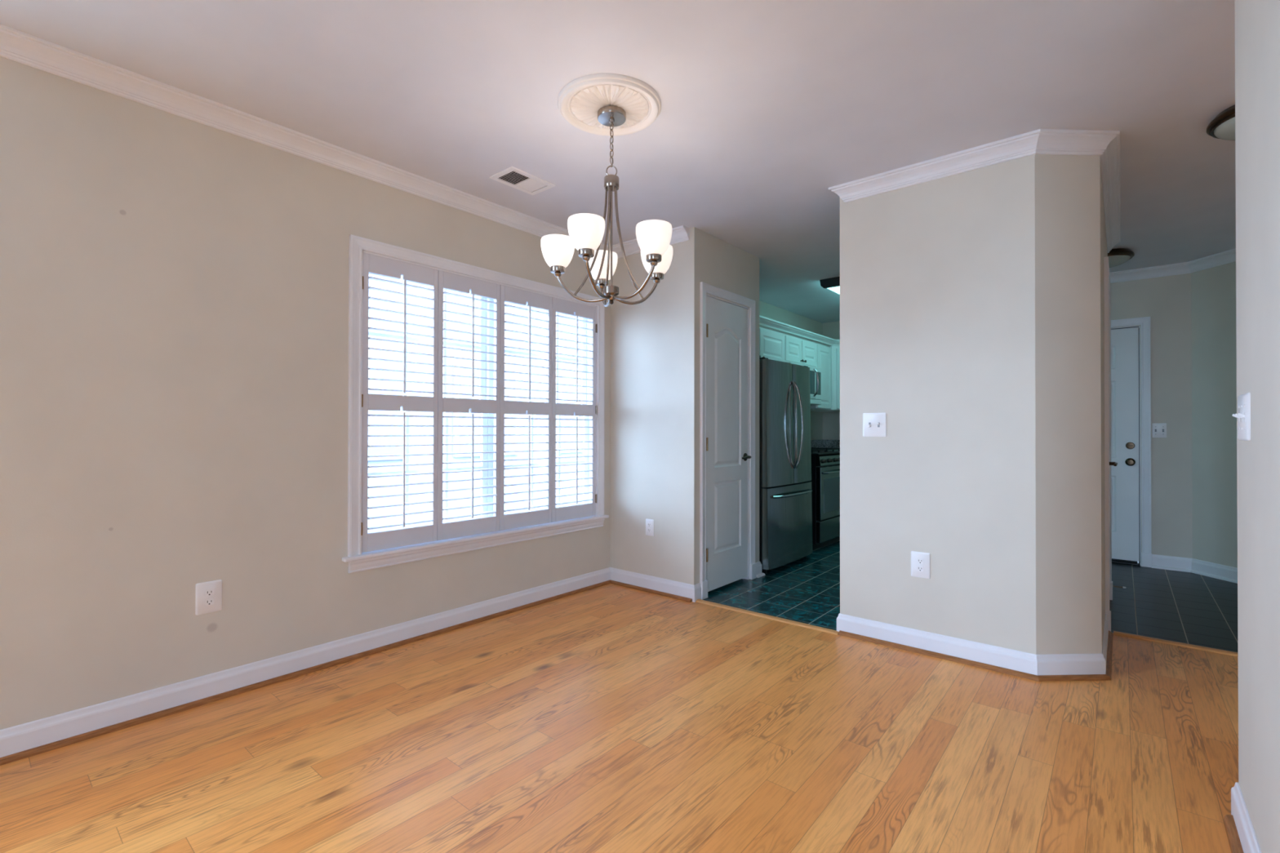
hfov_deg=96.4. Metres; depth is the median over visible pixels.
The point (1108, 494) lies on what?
door
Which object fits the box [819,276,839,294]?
kitchen light
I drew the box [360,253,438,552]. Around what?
shutter panel
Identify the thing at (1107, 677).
trim
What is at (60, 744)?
trim
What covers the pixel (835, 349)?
upper cabinet
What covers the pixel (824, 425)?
wall
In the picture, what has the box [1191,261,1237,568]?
wall
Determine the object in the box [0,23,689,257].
trim
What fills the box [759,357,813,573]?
refrigerator
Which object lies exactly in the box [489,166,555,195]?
ceiling vent
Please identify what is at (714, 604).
trim
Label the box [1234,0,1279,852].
wall
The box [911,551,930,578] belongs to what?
wall outlet
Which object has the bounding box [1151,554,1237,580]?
baseboard
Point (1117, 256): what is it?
ceiling light
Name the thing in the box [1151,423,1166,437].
light switch
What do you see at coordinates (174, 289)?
wall
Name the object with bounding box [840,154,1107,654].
wall partition
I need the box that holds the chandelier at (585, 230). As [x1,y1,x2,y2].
[540,105,673,306]
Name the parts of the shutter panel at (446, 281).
tilt rod, tilt rod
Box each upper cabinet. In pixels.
[759,324,784,361]
[783,332,817,366]
[810,341,831,410]
[810,345,839,412]
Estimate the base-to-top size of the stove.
0.942 m
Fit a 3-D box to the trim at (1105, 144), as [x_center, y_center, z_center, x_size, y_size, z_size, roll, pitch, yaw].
[2.378,-1.279,3.174,2.492,0.078,0.970,0,0,-22]
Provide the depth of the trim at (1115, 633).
3.00 m
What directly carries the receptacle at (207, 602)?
attached to the wall outlet at (208, 595)
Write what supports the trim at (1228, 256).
attached to the wall at (1213, 290)
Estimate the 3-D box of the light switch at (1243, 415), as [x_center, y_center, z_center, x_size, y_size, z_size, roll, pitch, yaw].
[1.627,-0.025,1.552,0.020,0.126,0.165,0,0,40]
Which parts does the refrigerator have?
door, freezer drawer, handle, handle, handle, door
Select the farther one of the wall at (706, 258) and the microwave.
the microwave
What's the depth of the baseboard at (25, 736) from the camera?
2.48 m
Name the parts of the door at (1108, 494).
casing, handle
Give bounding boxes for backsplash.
[810,440,839,448]
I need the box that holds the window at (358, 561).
[342,234,608,573]
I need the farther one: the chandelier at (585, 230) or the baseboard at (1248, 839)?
the chandelier at (585, 230)
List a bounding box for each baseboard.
[0,567,610,757]
[610,567,701,602]
[755,561,761,574]
[836,613,1108,675]
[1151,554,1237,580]
[1231,782,1262,852]
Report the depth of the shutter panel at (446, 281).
3.33 m
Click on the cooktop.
(813, 452)
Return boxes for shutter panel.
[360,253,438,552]
[437,270,500,540]
[499,284,551,530]
[551,297,597,522]
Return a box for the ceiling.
[0,0,1235,323]
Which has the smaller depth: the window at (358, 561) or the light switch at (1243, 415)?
the light switch at (1243, 415)
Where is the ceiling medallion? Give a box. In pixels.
[557,73,661,136]
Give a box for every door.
[699,281,755,599]
[1103,256,1117,631]
[1111,316,1151,567]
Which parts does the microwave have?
door, handle, control panel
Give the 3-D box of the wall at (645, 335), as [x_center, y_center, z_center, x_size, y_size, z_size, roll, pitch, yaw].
[0.061,-0.082,4.097,0.632,2.466,0.120,0,0,40]
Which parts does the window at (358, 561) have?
sash, sash, sill, sash, sash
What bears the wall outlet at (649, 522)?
attached to the wall at (645, 335)
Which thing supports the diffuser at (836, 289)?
attached to the kitchen light at (833, 284)
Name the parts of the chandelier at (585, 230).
lamp shade, arm, lamp shade, rod, arm, rod, lamp shade, arm, rod, stem, chain, rod, rod, arm, arm, lamp shade, lamp shade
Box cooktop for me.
[811,450,839,454]
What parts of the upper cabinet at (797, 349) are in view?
door, door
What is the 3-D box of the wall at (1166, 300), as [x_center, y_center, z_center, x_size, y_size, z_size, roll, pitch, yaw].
[3.870,-0.070,5.109,1.510,2.466,0.120,0,0,40]
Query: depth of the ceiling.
2.25 m
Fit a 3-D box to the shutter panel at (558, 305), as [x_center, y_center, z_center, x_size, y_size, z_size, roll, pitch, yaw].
[-0.461,-0.112,3.994,0.079,1.506,0.422,0,0,43]
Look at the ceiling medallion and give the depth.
2.31 m
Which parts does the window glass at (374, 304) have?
pane, pane, pane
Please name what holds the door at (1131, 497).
in the wall at (1166, 300)
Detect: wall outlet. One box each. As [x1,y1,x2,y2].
[195,579,222,615]
[645,519,653,536]
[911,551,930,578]
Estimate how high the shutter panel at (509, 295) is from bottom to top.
1.506 m
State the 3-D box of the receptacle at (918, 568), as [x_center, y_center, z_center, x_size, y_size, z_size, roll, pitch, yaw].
[1.425,0.724,2.911,0.034,0.025,0.004,0,0,40]
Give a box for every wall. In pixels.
[0,56,610,729]
[610,242,679,582]
[679,226,759,584]
[759,300,839,439]
[1110,273,1192,558]
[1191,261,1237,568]
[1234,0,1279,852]
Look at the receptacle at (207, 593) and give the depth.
2.37 m
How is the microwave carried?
attached to the upper cabinet at (797, 349)
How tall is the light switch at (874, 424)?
0.128 m
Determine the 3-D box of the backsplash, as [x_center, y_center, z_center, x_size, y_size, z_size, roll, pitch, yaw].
[1.860,0.208,6.155,0.644,0.104,2.079,0,0,40]
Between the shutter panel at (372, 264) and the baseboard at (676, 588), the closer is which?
the shutter panel at (372, 264)
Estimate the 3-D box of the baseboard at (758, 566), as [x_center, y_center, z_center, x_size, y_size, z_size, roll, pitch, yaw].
[0.796,1.100,4.510,0.314,0.108,0.092,0,0,40]
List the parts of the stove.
kick plate, control panel, oven door, drawer, handle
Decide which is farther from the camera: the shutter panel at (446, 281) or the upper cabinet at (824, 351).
the upper cabinet at (824, 351)
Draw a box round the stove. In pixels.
[807,447,839,550]
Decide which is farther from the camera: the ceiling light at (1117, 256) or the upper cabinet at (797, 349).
the upper cabinet at (797, 349)
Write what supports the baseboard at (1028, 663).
attached to the wall partition at (972, 302)
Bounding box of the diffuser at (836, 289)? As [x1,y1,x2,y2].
[827,286,839,294]
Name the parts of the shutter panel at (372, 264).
tilt rod, tilt rod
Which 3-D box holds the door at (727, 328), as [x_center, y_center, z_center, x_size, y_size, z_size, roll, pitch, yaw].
[0.608,0.095,4.120,0.174,2.114,0.730,0,0,40]
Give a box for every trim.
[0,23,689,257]
[0,579,692,765]
[695,599,839,635]
[755,572,764,577]
[759,315,839,346]
[828,128,1120,253]
[838,630,1112,681]
[1109,248,1235,283]
[1113,631,1237,656]
[1223,814,1243,852]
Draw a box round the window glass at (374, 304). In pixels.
[367,273,582,533]
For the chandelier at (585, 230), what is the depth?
2.35 m
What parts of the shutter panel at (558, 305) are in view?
tilt rod, tilt rod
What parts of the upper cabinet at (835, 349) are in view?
door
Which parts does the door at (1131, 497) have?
sill, knob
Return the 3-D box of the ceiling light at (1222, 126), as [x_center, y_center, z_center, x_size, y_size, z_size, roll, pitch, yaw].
[2.583,-1.273,2.378,0.330,0.098,0.330,0,0,40]
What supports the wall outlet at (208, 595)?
attached to the wall at (174, 289)
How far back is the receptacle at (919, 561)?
2.91 m
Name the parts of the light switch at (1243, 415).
plate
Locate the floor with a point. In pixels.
(610, 717)
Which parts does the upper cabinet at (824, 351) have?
door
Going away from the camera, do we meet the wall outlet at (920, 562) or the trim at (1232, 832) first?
the trim at (1232, 832)
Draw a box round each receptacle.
[204,589,214,596]
[204,598,214,605]
[916,558,924,564]
[916,566,924,571]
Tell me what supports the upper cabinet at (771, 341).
attached to the wall at (824, 425)
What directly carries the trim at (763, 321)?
attached to the upper cabinet at (835, 349)
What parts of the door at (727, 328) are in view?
handle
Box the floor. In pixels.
[0,539,1238,852]
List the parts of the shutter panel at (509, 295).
tilt rod, tilt rod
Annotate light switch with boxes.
[862,413,886,436]
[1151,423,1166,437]
[1231,392,1250,440]
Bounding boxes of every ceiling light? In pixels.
[1107,248,1134,267]
[1206,104,1235,140]
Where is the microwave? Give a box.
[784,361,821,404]
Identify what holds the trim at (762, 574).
attached to the wall at (706, 258)

